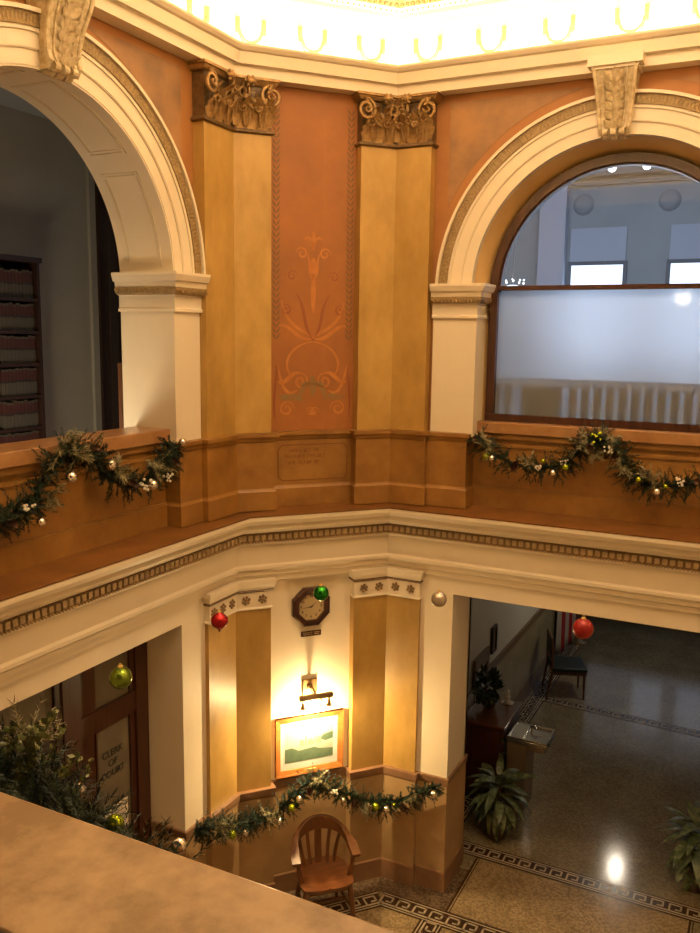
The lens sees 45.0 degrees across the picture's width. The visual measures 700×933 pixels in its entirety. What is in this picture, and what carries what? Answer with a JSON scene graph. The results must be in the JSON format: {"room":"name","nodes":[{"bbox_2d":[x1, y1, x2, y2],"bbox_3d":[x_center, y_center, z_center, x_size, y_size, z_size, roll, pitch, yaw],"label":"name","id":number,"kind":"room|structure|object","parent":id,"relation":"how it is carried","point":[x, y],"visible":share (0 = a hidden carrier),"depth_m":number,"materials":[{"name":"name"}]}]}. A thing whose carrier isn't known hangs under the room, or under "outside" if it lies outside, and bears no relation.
{"room":"courthouse rotunda","nodes":[
{"label":"courthouse rotunda","id":0,"kind":"room"},
{"bbox_2d":[0,87,49,119],"bbox_3d":[-3.041,-3.331,6.654,2.290,0.140,5.950,5,10,26],"label":"ceiling","id":1,"kind":"structure","parent":0,"point":[7,98],"depth_m":8.13,"materials":[{"name":"grey paint"}]},
{"bbox_2d":[0,105,93,437],"bbox_3d":[-4.024,-1.521,7.420,0.150,4.180,5.950,5,10,26],"label":"wall","id":2,"kind":"structure","parent":0,"point":[43,202],"depth_m":8.96,"materials":[{"name":"grey paint"}]},
{"bbox_2d":[85,164,101,430],"bbox_3d":[-2.874,-1.577,9.520,0.040,3.680,0.090,5,10,26],"label":"trim","id":3,"kind":"structure","parent":2,"relation":"attached to","point":[90,183],"depth_m":9.46,"materials":[{"name":"grey paint"}]},
{"bbox_2d":[94,180,121,430],"bbox_3d":[-2.554,-1.567,9.648,0.500,3.630,0.421,5,10,26],"label":"door","id":4,"kind":"structure","parent":2,"relation":"in","point":[110,339],"depth_m":9.62,"materials":[{"name":"brown wood"}]},
{"bbox_2d":[2,0,192,190],"bbox_3d":[-2.181,-1.123,5.740,0.492,4.200,3.970,5,10,26],"label":"wall","id":5,"kind":"structure","parent":0,"point":[166,78],"depth_m":6.39,"materials":[{"name":"paint"}]},
{"bbox_2d":[26,0,94,83],"bbox_3d":[-1.808,-2.769,5.324,0.280,0.609,0.440,5,10,26],"label":"keystone","id":6,"kind":"object","parent":5,"relation":"attached to","point":[64,24],"visible":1,"depth_m":5.30,"materials":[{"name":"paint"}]},
{"bbox_2d":[0,426,169,575],"bbox_3d":[-2.159,0.235,5.907,0.365,0.805,2.410,5,10,26],"label":"parapet","id":7,"kind":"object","parent":5,"relation":"attached to","point":[87,521],"depth_m":6.08,"materials":[{"name":"brown wood"}]},
{"bbox_2d":[0,63,173,271],"bbox_3d":[-2.160,-1.931,5.581,0.540,1.226,2.451,5,10,26],"label":"trim","id":8,"kind":"structure","parent":5,"relation":"attached to","point":[128,190],"depth_m":6.30,"materials":[{"name":"beige paint"}]},
{"bbox_2d":[0,426,186,542],"bbox_3d":[-1.751,0.031,5.941,0.315,0.735,2.110,5,10,26],"label":"garland","id":9,"kind":"object","parent":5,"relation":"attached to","point":[9,519],"visible":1,"depth_m":5.70,"materials":[{"name":"green plant"}]},
{"bbox_2d":[0,0,205,273],"bbox_3d":[-1.914,-2.069,5.436,0.125,1.550,3.100,5,10,26],"label":"trim","id":10,"kind":"structure","parent":5,"relation":"attached to","point":[103,76],"depth_m":6.06,"materials":[{"name":"beige paint"}]},
{"bbox_2d":[121,312,200,441],"bbox_3d":[-1.560,-0.862,6.989,0.542,1.320,0.332,5,10,26],"label":"pillar","id":11,"kind":"structure","parent":5,"relation":"attached to","point":[161,350],"depth_m":6.86,"materials":[{"name":"beige paint"}]},
{"bbox_2d":[111,271,210,312],"bbox_3d":[-1.526,-1.406,6.856,0.652,0.307,0.454,5,10,26],"label":"trim","id":12,"kind":"structure","parent":5,"relation":"attached to","point":[152,291],"depth_m":6.72,"materials":[{"name":"beige paint"}]},
{"bbox_2d":[92,0,699,95],"bbox_3d":[0.789,-2.857,3.947,6.202,0.240,6.490,5,10,26],"label":"trim","id":13,"kind":"structure","parent":5,"relation":"attached to","point":[163,24],"depth_m":6.92,"materials":[{"name":"beige paint"}]},
{"bbox_2d":[0,600,206,830],"bbox_3d":[-2.164,2.742,6.273,0.420,3.600,3.920,5,10,26],"label":"door frame","id":14,"kind":"structure","parent":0,"point":[175,641],"depth_m":7.27,"materials":[{"name":"beige paint"}]},
{"bbox_2d":[0,642,151,844],"bbox_3d":[-2.336,2.874,6.379,0.080,3.300,2.418,5,10,26],"label":"door","id":15,"kind":"structure","parent":14,"relation":"in","point":[110,725],"depth_m":6.94,"materials":[{"name":"red wood"}]},
{"bbox_2d":[105,796,128,828],"bbox_3d":[-1.963,2.959,7.123,0.004,0.255,0.275,5,10,26],"label":"paper notice","id":16,"kind":"object","parent":15,"relation":"attached to","point":[122,805],"visible":0.16,"depth_m":7.19,"materials":[{"name":"beige paper"}]},
{"bbox_2d":[151,754,467,892],"bbox_3d":[-0.291,3.674,8.214,3.302,1.216,0.654,-3,9,-22],"label":"wainscoting","id":17,"kind":"structure","parent":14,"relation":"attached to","point":[425,848],"depth_m":8.46,"materials":[{"name":"brown wood"}]},
{"bbox_2d":[186,762,446,847],"bbox_3d":[-0.326,3.252,7.911,2.567,0.767,0.677,-3,10,-24],"label":"garland","id":18,"kind":"object","parent":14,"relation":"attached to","point":[220,825],"visible":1,"depth_m":8.05,"materials":[{"name":"green plant"}]},
{"bbox_2d":[0,695,214,861],"bbox_3d":[-0.682,0.621,1.607,0.975,0.382,0.272,6,10,28],"label":"garland","id":19,"kind":"object","parent":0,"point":[16,782],"visible":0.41,"depth_m":1.53,"materials":[{"name":"green plant"}]},
{"bbox_2d":[0,792,397,932],"bbox_3d":[-0.790,0.962,1.458,4.000,0.830,0.241,5,10,26],"label":"ledge","id":20,"kind":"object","parent":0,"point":[60,873],"depth_m":1.18,"materials":[{"name":"beige stone"}]},
{"bbox_2d":[271,429,349,779],"bbox_3d":[-0.439,0.353,8.131,1.547,7.800,0.390,-3,10,-22],"label":"wall","id":21,"kind":"structure","parent":0,"point":[324,657],"depth_m":8.18,"materials":[{"name":"beige paint"}]},
{"bbox_2d":[187,58,280,437],"bbox_3d":[-0.973,-1.750,7.156,0.890,2.980,0.370,-8,12,-44],"label":"pilaster","id":22,"kind":"object","parent":21,"relation":"attached to","point":[232,155],"visible":0.99,"depth_m":7.14,"materials":[{"name":"paint"}]},
{"bbox_2d":[202,577,276,813],"bbox_3d":[-1.051,2.072,7.772,0.852,2.075,0.302,-8,12,-44],"label":"pilaster","id":23,"kind":"object","parent":21,"relation":"attached to","point":[238,656],"visible":0.89,"depth_m":7.79,"materials":[{"name":"paint"}]},
{"bbox_2d":[275,708,343,778],"bbox_3d":[-0.397,2.713,8.289,0.698,0.600,0.046,-3,10,-22],"label":"framed picture","id":24,"kind":"object","parent":21,"relation":"attached to","point":[301,740],"visible":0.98,"depth_m":8.29,"materials":[{"name":"orange wood"}]},
{"bbox_2d":[285,721,332,749],"bbox_3d":[-0.401,2.706,8.298,0.498,0.360,0.002,-3,10,-22],"label":"print","id":25,"kind":"object","parent":24,"relation":"attached to","point":[293,736],"depth_m":8.27},
{"bbox_2d":[291,586,329,626],"bbox_3d":[-0.370,1.338,8.074,0.378,0.378,0.055,-3,10,-22],"label":"wall clock","id":26,"kind":"object","parent":21,"relation":"attached to","point":[308,611],"visible":0.9,"depth_m":8.06,"materials":[{"name":"brown wood"}]},
{"bbox_2d":[301,629,320,636],"bbox_3d":[-0.375,1.605,8.138,0.205,0.054,0.014,-3,10,-22],"label":"plaque","id":27,"kind":"object","parent":21,"relation":"attached to","point":[311,632],"visible":1,"depth_m":8.13,"materials":[{"name":"brown wood"}]},
{"bbox_2d":[278,443,347,480],"bbox_3d":[-0.343,-0.044,7.863,0.690,0.340,0.003,-3,10,-22],"label":"inscription panel","id":28,"kind":"object","parent":21,"relation":"attached to","point":[305,449],"visible":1,"depth_m":7.83,"materials":[{"name":"brown paint"}]},
{"bbox_2d":[271,86,357,430],"bbox_3d":[-0.338,-1.816,7.605,0.845,2.990,0.017,-3,10,-22],"label":"mural panel","id":29,"kind":"object","parent":21,"relation":"attached to","point":[314,152],"visible":0.99,"depth_m":7.59,"materials":[{"name":"paint"}]},
{"bbox_2d":[299,678,332,713],"bbox_3d":[-0.351,2.206,8.140,0.340,0.272,0.205,-3,10,-22],"label":"picture light","id":30,"kind":"object","parent":21,"relation":"attached to","point":[309,686],"visible":1,"depth_m":8.10,"materials":[{"name":"gold metal"}]},
{"bbox_2d":[164,429,473,527],"bbox_3d":[-0.287,0.055,7.590,3.273,0.700,0.704,-2,9,-20],"label":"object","id":31,"kind":"structure","parent":21,"relation":"attached to","point":[222,476],"depth_m":7.82,"materials":[{"name":"brown paint"}]},
{"bbox_2d":[0,509,699,689],"bbox_3d":[0.730,1.263,4.585,6.182,0.680,6.470,5,10,26],"label":"trim","id":32,"kind":"structure","parent":21,"relation":"attached to","point":[41,629],"depth_m":7.26,"materials":[{"name":"beige paint"}]},
{"bbox_2d":[0,502,699,601],"bbox_3d":[0.735,0.908,4.530,7.142,0.030,7.430,5,10,26],"label":"trim","id":33,"kind":"structure","parent":21,"relation":"attached to","point":[23,581],"depth_m":7.00,"materials":[{"name":"beige paint"}]},
{"bbox_2d":[348,566,424,771],"bbox_3d":[0.346,2.003,8.351,0.790,2.075,0.320,1,9,2],"label":"pilaster","id":34,"kind":"object","parent":21,"relation":"attached to","point":[384,639],"visible":0.99,"depth_m":8.32,"materials":[{"name":"paint"}]},
{"bbox_2d":[351,90,443,430],"bbox_3d":[0.400,-1.821,7.731,0.826,2.982,0.375,1,9,4],"label":"pilaster","id":35,"kind":"object","parent":21,"relation":"attached to","point":[396,145],"visible":1,"depth_m":7.71,"materials":[{"name":"paint"}]},
{"bbox_2d":[168,0,699,64],"bbox_3d":[0.803,-3.860,3.792,6.342,1.810,6.630,5,10,26],"label":"skylight","id":36,"kind":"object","parent":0,"point":[397,32],"depth_m":7.30,"materials":[{"name":"white glass"}]},
{"bbox_2d":[101,11,131,688],"bbox_3d":[-1.258,-1.500,4.361,0.128,5.582,0.128,5,10,26],"label":"hanging ornament","id":37,"kind":"object","parent":36,"relation":"hanging from","point":[120,677],"visible":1,"depth_m":4.74,"materials":[{"name":"green"}]},
{"bbox_2d":[211,21,227,631],"bbox_3d":[-0.731,-1.749,4.566,0.104,5.518,0.104,5,10,26],"label":"hanging ornament","id":38,"kind":"object","parent":36,"relation":"hanging from","point":[219,620],"visible":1,"depth_m":4.94,"materials":[{"name":"red"}]},
{"bbox_2d":[313,1,328,600],"bbox_3d":[-0.147,-1.918,5.013,0.100,5.632,0.100,5,10,26],"label":"hanging ornament","id":39,"kind":"object","parent":36,"relation":"hanging from","point":[320,592],"visible":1,"depth_m":5.40,"materials":[{"name":"green"}]},
{"bbox_2d":[431,7,457,606],"bbox_3d":[0.609,-1.956,4.974,0.100,5.780,0.100,5,10,26],"label":"hanging ornament","id":40,"kind":"object","parent":36,"relation":"hanging from","point":[438,599],"visible":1,"depth_m":5.37,"materials":[{"name":"silver metal"}]},
{"bbox_2d":[572,264,604,638],"bbox_3d":[1.346,-1.866,4.308,0.116,5.733,0.116,5,10,26],"label":"hanging ornament","id":41,"kind":"object","parent":36,"relation":"hanging from","point":[583,628],"visible":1,"depth_m":4.70,"materials":[{"name":"red"}]},
{"bbox_2d":[285,615,699,932],"bbox_3d":[2.391,4.167,9.499,11.000,0.084,17.500,5,10,26],"label":"floor","id":42,"kind":"structure","parent":0,"point":[590,855],"depth_m":9.76,"materials":[{"name":"brown stone"}]},
{"bbox_2d":[290,814,360,916],"bbox_3d":[-0.257,3.850,8.026,0.661,0.935,0.534,-2,9,-16],"label":"wooden armchair","id":43,"kind":"object","parent":42,"relation":"on","point":[318,875],"visible":0.97,"depth_m":8.06,"materials":[{"name":"brown wood"}]},
{"bbox_2d":[465,698,521,803],"bbox_3d":[1.743,3.473,10.404,0.541,1.000,0.800,5,10,26],"label":"base cabinet","id":44,"kind":"object","parent":42,"relation":"on","point":[485,727],"visible":0.57,"depth_m":10.08,"materials":[{"name":"red wood"}]},
{"bbox_2d":[471,663,506,756],"bbox_3d":[1.675,2.919,10.199,0.422,0.974,0.750,1,9,0],"label":"trailing plant","id":45,"kind":"object","parent":44,"relation":"on","point":[489,699],"visible":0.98,"depth_m":10.27,"materials":[{"name":"green plant"}]},
{"bbox_2d":[465,755,539,841],"bbox_3d":[1.614,3.735,9.360,0.771,0.901,0.804,-5,10,-32],"label":"potted plant","id":46,"kind":"object","parent":42,"relation":"on","point":[498,817],"visible":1,"depth_m":9.26,"materials":[{"name":"green plant"}]},
{"bbox_2d":[504,721,554,810],"bbox_3d":[2.137,3.556,10.044,0.485,0.957,0.425,5,10,26],"label":"fountain","id":47,"kind":"object","parent":42,"relation":"on","point":[523,739],"visible":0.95,"depth_m":9.92,"materials":[{"name":"silver metal"}]},
{"bbox_2d":[506,727,554,749],"bbox_3d":[2.135,3.191,9.991,0.470,0.055,0.425,5,10,26],"label":"basin","id":48,"kind":"object","parent":47,"relation":"in","point":[529,738],"depth_m":9.89,"materials":[{"name":"silver metal"}]},
{"bbox_2d":[541,628,587,699],"bbox_3d":[3.355,3.080,13.214,0.610,0.967,0.528,2,9,5],"label":"chair","id":49,"kind":"object","parent":42,"relation":"on","point":[558,665],"visible":1,"depth_m":13.04,"materials":[{"name":"black wood"}]},
{"bbox_2d":[555,611,586,651],"bbox_3d":[3.942,2.084,14.834,0.340,2.450,1.470,5,10,26],"label":"flag","id":50,"kind":"object","parent":42,"relation":"on","point":[565,635],"visible":0.29,"depth_m":14.67,"materials":[{"name":"red fabric"}]},
{"bbox_2d":[655,800,699,893],"bbox_3d":[3.538,3.920,8.539,0.830,0.993,0.899,1,9,2],"label":"potted plant","id":51,"kind":"object","parent":42,"relation":"on","point":[685,854],"visible":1,"depth_m":8.43,"materials":[{"name":"green plant"}]},
{"bbox_2d":[468,597,539,691],"bbox_3d":[2.714,1.901,12.962,0.150,3.350,8.995,5,10,26],"label":"wall","id":52,"kind":"structure","parent":0,"point":[510,618],"depth_m":11.15,"materials":[{"name":"beige paint"}]},
{"bbox_2d":[490,623,497,653],"bbox_3d":[1.905,2.281,11.187,0.035,0.360,0.200,5,10,26],"label":"wall frame","id":53,"kind":"object","parent":52,"relation":"attached to","point":[494,629],"visible":0.99,"depth_m":11.16,"materials":[{"name":"brown wood"}]},
{"bbox_2d":[468,608,584,709],"bbox_3d":[2.753,2.813,12.993,0.040,1.540,8.844,5,10,26],"label":"baseboard","id":54,"kind":"structure","parent":52,"relation":"attached to","point":[521,663],"depth_m":12.72,"materials":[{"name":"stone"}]},
{"bbox_2d":[416,576,699,778],"bbox_3d":[2.245,2.555,7.887,3.918,3.600,0.570,5,10,26],"label":"door frame","id":55,"kind":"structure","parent":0,"point":[444,655],"depth_m":8.18,"materials":[{"name":"beige paint"}]},
{"bbox_2d":[428,65,699,429],"bbox_3d":[2.249,-1.284,7.192,4.000,4.200,0.232,5,10,26],"label":"wall","id":56,"kind":"structure","parent":0,"point":[480,123],"depth_m":7.37,"materials":[{"name":"paint"}]},
{"bbox_2d":[430,318,485,436],"bbox_3d":[1.034,-0.966,7.896,0.413,1.320,0.402,5,10,26],"label":"pillar","id":57,"kind":"structure","parent":56,"relation":"attached to","point":[462,342],"depth_m":7.74,"materials":[{"name":"beige paint"}]},
{"bbox_2d":[430,283,495,318],"bbox_3d":[1.055,-1.507,7.743,0.512,0.307,0.492,5,10,26],"label":"trim","id":58,"kind":"structure","parent":56,"relation":"attached to","point":[464,300],"depth_m":7.58,"materials":[{"name":"beige paint"}]},
{"bbox_2d":[435,89,699,283],"bbox_3d":[2.188,-2.236,6.894,3.100,1.550,0.125,5,10,26],"label":"trim","id":59,"kind":"structure","parent":56,"relation":"attached to","point":[668,114],"depth_m":7.13,"materials":[{"name":"beige paint"}]},
{"bbox_2d":[464,420,699,506],"bbox_3d":[2.065,-0.048,7.236,2.355,0.718,0.308,5,10,26],"label":"garland","id":60,"kind":"object","parent":56,"relation":"attached to","point":[586,442],"visible":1,"depth_m":7.18,"materials":[{"name":"green plant"}]},
{"bbox_2d":[472,420,699,528],"bbox_3d":[2.225,0.054,7.480,2.380,0.805,0.215,5,10,26],"label":"trim","id":61,"kind":"structure","parent":56,"relation":"attached to","point":[678,451],"depth_m":7.49,"materials":[{"name":"brown wood"}]},
{"bbox_2d":[474,136,699,419],"bbox_3d":[2.278,-1.510,7.208,2.464,2.442,0.320,5,10,26],"label":"trim","id":62,"kind":"structure","parent":56,"relation":"attached to","point":[574,157],"depth_m":7.30,"materials":[{"name":"beige paint"}]},
{"bbox_2d":[484,152,699,432],"bbox_3d":[2.311,-1.487,7.279,2.260,2.305,0.130,5,10,26],"label":"window","id":63,"kind":"structure","parent":56,"relation":"in","point":[544,356],"depth_m":7.42,"materials":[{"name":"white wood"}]},
{"bbox_2d":[587,49,645,140],"bbox_3d":[2.115,-2.931,6.730,0.420,0.609,0.280,5,10,26],"label":"keystone","id":64,"kind":"object","parent":56,"relation":"attached to","point":[616,76],"visible":0.99,"depth_m":6.68,"materials":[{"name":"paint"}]},
{"bbox_2d":[503,173,699,285],"bbox_3d":[4.650,-3.009,13.316,9.500,5.800,0.150,5,10,26],"label":"wall","id":65,"kind":"structure","parent":0,"point":[635,206],"depth_m":13.24,"materials":[{"name":"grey paint"}]},
{"bbox_2d":[537,185,569,284],"bbox_3d":[3.275,-2.372,13.910,0.420,4.280,0.200,5,10,26],"label":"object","id":66,"kind":"structure","parent":65,"relation":"attached to","point":[554,213],"depth_m":13.62,"materials":[{"name":"blue"}]},
{"bbox_2d":[566,226,627,284],"bbox_3d":[3.944,-2.562,13.633,0.930,2.500,0.040,5,10,26],"label":"window","id":67,"kind":"structure","parent":65,"relation":"in","point":[590,248],"depth_m":13.50,"materials":[{"name":"blue"}]},
{"bbox_2d":[573,189,681,215],"bbox_3d":[4.173,-4.143,13.274,4.640,0.340,0.055,5,10,26],"label":"globe lights","id":68,"kind":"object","parent":65,"relation":"attached to","point":[670,199],"depth_m":12.98,"materials":[{"name":"grey glass"}]},
{"bbox_2d":[568,166,691,186],"bbox_3d":[4.530,-4.769,12.749,9.500,0.850,0.500,5,10,26],"label":"trim","id":69,"kind":"structure","parent":65,"relation":"attached to","point":[626,170],"depth_m":12.99,"materials":[{"name":"grey paint"}]},
{"bbox_2d":[665,223,699,283],"bbox_3d":[5.324,-2.436,12.950,0.980,2.500,0.040,5,10,26],"label":"window","id":70,"kind":"structure","parent":65,"relation":"in","point":[683,263],"depth_m":12.93,"materials":[{"name":"blue"}]},
{"bbox_3d":[-3.076,0.683,7.264,2.240,0.100,5.950,5,10,26],"label":"floor","id":71,"kind":"structure","parent":0,"visible":0},
{"bbox_2d":[0,253,45,438],"bbox_3d":[-3.459,-0.763,8.102,0.360,2.490,1.104,5,10,26],"label":"bookcase","id":72,"kind":"object","parent":71,"relation":"on","point":[7,261],"visible":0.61,"depth_m":8.37,"materials":[{"name":"brown wood"}]},
{"bbox_2d":[0,335,3,363],"bbox_3d":[-3.411,-1.123,8.110,0.200,0.270,0.041,5,10,26],"label":"book","id":73,"kind":"object","parent":72,"relation":"on","point":[1,336],"visible":1,"depth_m":8.07,"materials":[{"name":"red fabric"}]},
{"bbox_2d":[0,268,4,296],"bbox_3d":[-3.383,-1.752,8.053,0.200,0.271,0.041,5,10,26],"label":"book","id":74,"kind":"object","parent":72,"relation":"on","point":[1,269],"visible":1,"depth_m":8.01,"materials":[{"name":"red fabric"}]},
{"bbox_2d":[0,370,5,396],"bbox_3d":[-3.416,-0.806,8.159,0.200,0.258,0.041,5,10,26],"label":"book","id":75,"kind":"object","parent":72,"relation":"on","point":[2,372],"visible":1,"depth_m":8.11,"materials":[{"name":"red paper"}]},
{"bbox_2d":[0,401,6,429],"bbox_3d":[-3.420,-0.499,8.207,0.200,0.267,0.041,5,10,26],"label":"book","id":76,"kind":"object","parent":72,"relation":"on","point":[3,411],"visible":1,"depth_m":8.16,"materials":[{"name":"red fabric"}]},
{"bbox_2d":[1,303,5,330],"bbox_3d":[-3.387,-1.433,8.102,0.200,0.255,0.041,5,10,26],"label":"book","id":77,"kind":"object","parent":72,"relation":"on","point":[2,304],"visible":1,"depth_m":8.06,"materials":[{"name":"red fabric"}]},
{"bbox_2d":[0,369,9,396],"bbox_3d":[-3.396,-0.812,8.198,0.200,0.258,0.041,5,10,26],"label":"book","id":78,"kind":"object","parent":72,"relation":"on","point":[6,371],"visible":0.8,"depth_m":8.15,"materials":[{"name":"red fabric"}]},
{"bbox_2d":[3,336,7,363],"bbox_3d":[-3.392,-1.128,8.149,0.200,0.268,0.041,5,10,26],"label":"book","id":79,"kind":"object","parent":72,"relation":"on","point":[4,337],"visible":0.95,"depth_m":8.10,"materials":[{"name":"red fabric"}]},
{"bbox_2d":[0,368,12,395],"bbox_3d":[-3.377,-0.821,8.236,0.200,0.264,0.041,5,10,26],"label":"book","id":80,"kind":"object","parent":72,"relation":"on","point":[9,370],"visible":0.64,"depth_m":8.19,"materials":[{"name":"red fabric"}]},
{"bbox_2d":[4,270,8,296],"bbox_3d":[-3.363,-1.750,8.092,0.200,0.255,0.041,5,10,26],"label":"book","id":81,"kind":"object","parent":72,"relation":"on","point":[5,271],"visible":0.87,"depth_m":8.05,"materials":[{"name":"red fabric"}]},
{"bbox_2d":[0,302,13,330],"bbox_3d":[-3.348,-1.451,8.178,0.200,0.269,0.041,5,10,26],"label":"book","id":82,"kind":"object","parent":72,"relation":"on","point":[10,303],"visible":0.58,"depth_m":8.13,"materials":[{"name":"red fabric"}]},
{"bbox_2d":[4,303,9,330],"bbox_3d":[-3.368,-1.440,8.140,0.200,0.258,0.041,5,10,26],"label":"book","id":83,"kind":"object","parent":72,"relation":"on","point":[6,304],"visible":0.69,"depth_m":8.09,"materials":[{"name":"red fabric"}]},
{"bbox_2d":[6,403,10,428],"bbox_3d":[-3.401,-0.498,8.247,0.200,0.254,0.041,5,10,26],"label":"book","id":84,"kind":"object","parent":72,"relation":"on","point":[7,404],"visible":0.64,"depth_m":8.20,"materials":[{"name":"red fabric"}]},
{"bbox_2d":[7,336,11,363],"bbox_3d":[-3.372,-1.130,8.188,0.200,0.261,0.041,5,10,26],"label":"book","id":85,"kind":"object","parent":72,"relation":"on","point":[8,337],"visible":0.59,"depth_m":8.14,"materials":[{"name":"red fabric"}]},
{"bbox_2d":[7,270,11,296],"bbox_3d":[-3.344,-1.755,8.131,0.200,0.254,0.041,5,10,26],"label":"book","id":86,"kind":"object","parent":72,"relation":"on","point":[8,271],"visible":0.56,"depth_m":8.09,"materials":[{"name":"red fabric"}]},
{"bbox_2d":[4,269,15,297],"bbox_3d":[-3.324,-1.769,8.169,0.200,0.271,0.041,5,10,26],"label":"book","id":87,"kind":"object","parent":72,"relation":"on","point":[12,270],"visible":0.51,"depth_m":8.12,"materials":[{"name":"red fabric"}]},
{"bbox_2d":[3,400,17,427],"bbox_3d":[-3.361,-0.519,8.323,0.200,0.272,0.041,5,10,26],"label":"book","id":88,"kind":"object","parent":72,"relation":"on","point":[9,401],"visible":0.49,"depth_m":8.28,"materials":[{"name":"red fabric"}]},
{"bbox_2d":[6,402,14,428],"bbox_3d":[-3.381,-0.502,8.286,0.200,0.250,0.041,5,10,26],"label":"book","id":89,"kind":"object","parent":72,"relation":"on","point":[11,404],"visible":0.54,"depth_m":8.24,"materials":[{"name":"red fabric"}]},
{"bbox_2d":[2,367,19,395],"bbox_3d":[-3.337,-0.835,8.313,0.200,0.271,0.041,5,10,26],"label":"book","id":90,"kind":"object","parent":72,"relation":"on","point":[17,369],"visible":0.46,"depth_m":8.27,"materials":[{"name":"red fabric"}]},
{"bbox_2d":[10,336,14,363],"bbox_3d":[-3.352,-1.139,8.227,0.200,0.267,0.041,5,10,26],"label":"book","id":91,"kind":"object","parent":72,"relation":"on","point":[11,337],"visible":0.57,"depth_m":8.18,"materials":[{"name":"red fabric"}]},
{"bbox_2d":[12,369,16,395],"bbox_3d":[-3.357,-0.823,8.276,0.200,0.258,0.041,5,10,26],"label":"book","id":92,"kind":"object","parent":72,"relation":"on","point":[13,370],"visible":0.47,"depth_m":8.23,"materials":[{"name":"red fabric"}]},
{"bbox_2d":[12,303,20,330],"bbox_3d":[-3.308,-1.461,8.256,0.200,0.266,0.041,5,10,26],"label":"book","id":93,"kind":"object","parent":72,"relation":"on","point":[17,304],"visible":0.36,"depth_m":8.21,"materials":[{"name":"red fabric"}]},
{"bbox_2d":[14,336,18,363],"bbox_3d":[-3.333,-1.141,8.266,0.200,0.260,0.041,5,10,26],"label":"book","id":94,"kind":"object","parent":72,"relation":"on","point":[15,338],"visible":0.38,"depth_m":8.22,"materials":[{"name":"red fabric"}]},
{"bbox_2d":[15,270,18,297],"bbox_3d":[-3.304,-1.772,8.208,0.200,0.266,0.041,5,10,26],"label":"book","id":95,"kind":"object","parent":72,"relation":"on","point":[16,271],"visible":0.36,"depth_m":8.16,"materials":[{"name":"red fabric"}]},
{"bbox_2d":[8,367,26,394],"bbox_3d":[-3.298,-0.848,8.391,0.200,0.273,0.041,5,10,26],"label":"book","id":96,"kind":"object","parent":72,"relation":"on","point":[23,368],"visible":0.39,"depth_m":8.35,"materials":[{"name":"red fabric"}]},
{"bbox_2d":[17,401,21,427],"bbox_3d":[-3.342,-0.520,8.362,0.200,0.264,0.041,5,10,26],"label":"book","id":97,"kind":"object","parent":72,"relation":"on","point":[18,402],"visible":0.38,"depth_m":8.32,"materials":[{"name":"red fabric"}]},
{"bbox_2d":[18,271,22,297],"bbox_3d":[-3.284,-1.772,8.247,0.200,0.254,0.041,5,10,26],"label":"book","id":98,"kind":"object","parent":72,"relation":"on","point":[19,272],"visible":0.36,"depth_m":8.20,"materials":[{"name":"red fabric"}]},
{"bbox_2d":[15,336,25,362],"bbox_3d":[-3.293,-1.152,8.343,0.200,0.260,0.041,5,10,26],"label":"book","id":99,"kind":"object","parent":72,"relation":"on","point":[22,338],"visible":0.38,"depth_m":8.30,"materials":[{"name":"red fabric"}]},
{"bbox_2d":[19,368,23,395],"bbox_3d":[-3.317,-0.838,8.353,0.200,0.264,0.041,5,10,26],"label":"book","id":100,"kind":"object","parent":72,"relation":"on","point":[20,369],"visible":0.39,"depth_m":8.31,"materials":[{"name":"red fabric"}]},
{"bbox_2d":[16,399,28,426],"bbox_3d":[-3.302,-0.535,8.439,0.200,0.270,0.041,5,10,26],"label":"book","id":101,"kind":"object","parent":72,"relation":"on","point":[25,401],"visible":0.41,"depth_m":8.39,"materials":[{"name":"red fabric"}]},
{"bbox_2d":[18,270,26,297],"bbox_3d":[-3.265,-1.786,8.285,0.200,0.270,0.041,5,10,26],"label":"book","id":102,"kind":"object","parent":72,"relation":"on","point":[23,271],"visible":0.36,"depth_m":8.24,"materials":[{"name":"brown paper"}]},
{"bbox_2d":[14,335,32,362],"bbox_3d":[-3.254,-1.169,8.420,0.200,0.271,0.041,5,10,26],"label":"book","id":103,"kind":"object","parent":72,"relation":"on","point":[28,336],"visible":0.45,"depth_m":8.37,"materials":[{"name":"grey fabric"}]},
{"bbox_2d":[23,304,30,330],"bbox_3d":[-3.250,-1.476,8.373,0.200,0.261,0.041,5,10,26],"label":"book","id":104,"kind":"object","parent":72,"relation":"on","point":[28,305],"visible":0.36,"depth_m":8.33,"materials":[{"name":"grey fabric"}]},
{"bbox_2d":[25,270,29,297],"bbox_3d":[-3.245,-1.792,8.323,0.200,0.272,0.041,5,10,26],"label":"book","id":105,"kind":"object","parent":72,"relation":"on","point":[26,271],"visible":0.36,"depth_m":8.28,"materials":[{"name":"grey fabric"}]},
{"bbox_2d":[26,368,30,394],"bbox_3d":[-3.278,-0.852,8.430,0.200,0.270,0.041,5,10,26],"label":"book","id":106,"kind":"object","parent":72,"relation":"on","point":[27,369],"visible":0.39,"depth_m":8.38,"materials":[{"name":"grey fabric"}]},
{"bbox_2d":[23,399,38,425],"bbox_3d":[-3.243,-0.550,8.556,0.200,0.265,0.041,5,10,26],"label":"book","id":107,"kind":"object","parent":72,"relation":"on","point":[35,400],"visible":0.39,"depth_m":8.51,"materials":[{"name":"paper"}]},
{"bbox_2d":[118,362,123,427],"bbox_3d":[-1.921,-0.113,7.185,0.045,1.530,0.055,5,10,26],"label":"wooden post","id":108,"kind":"object","parent":71,"relation":"on","point":[120,375],"visible":0.29,"depth_m":7.08,"materials":[{"name":"brown wood"}]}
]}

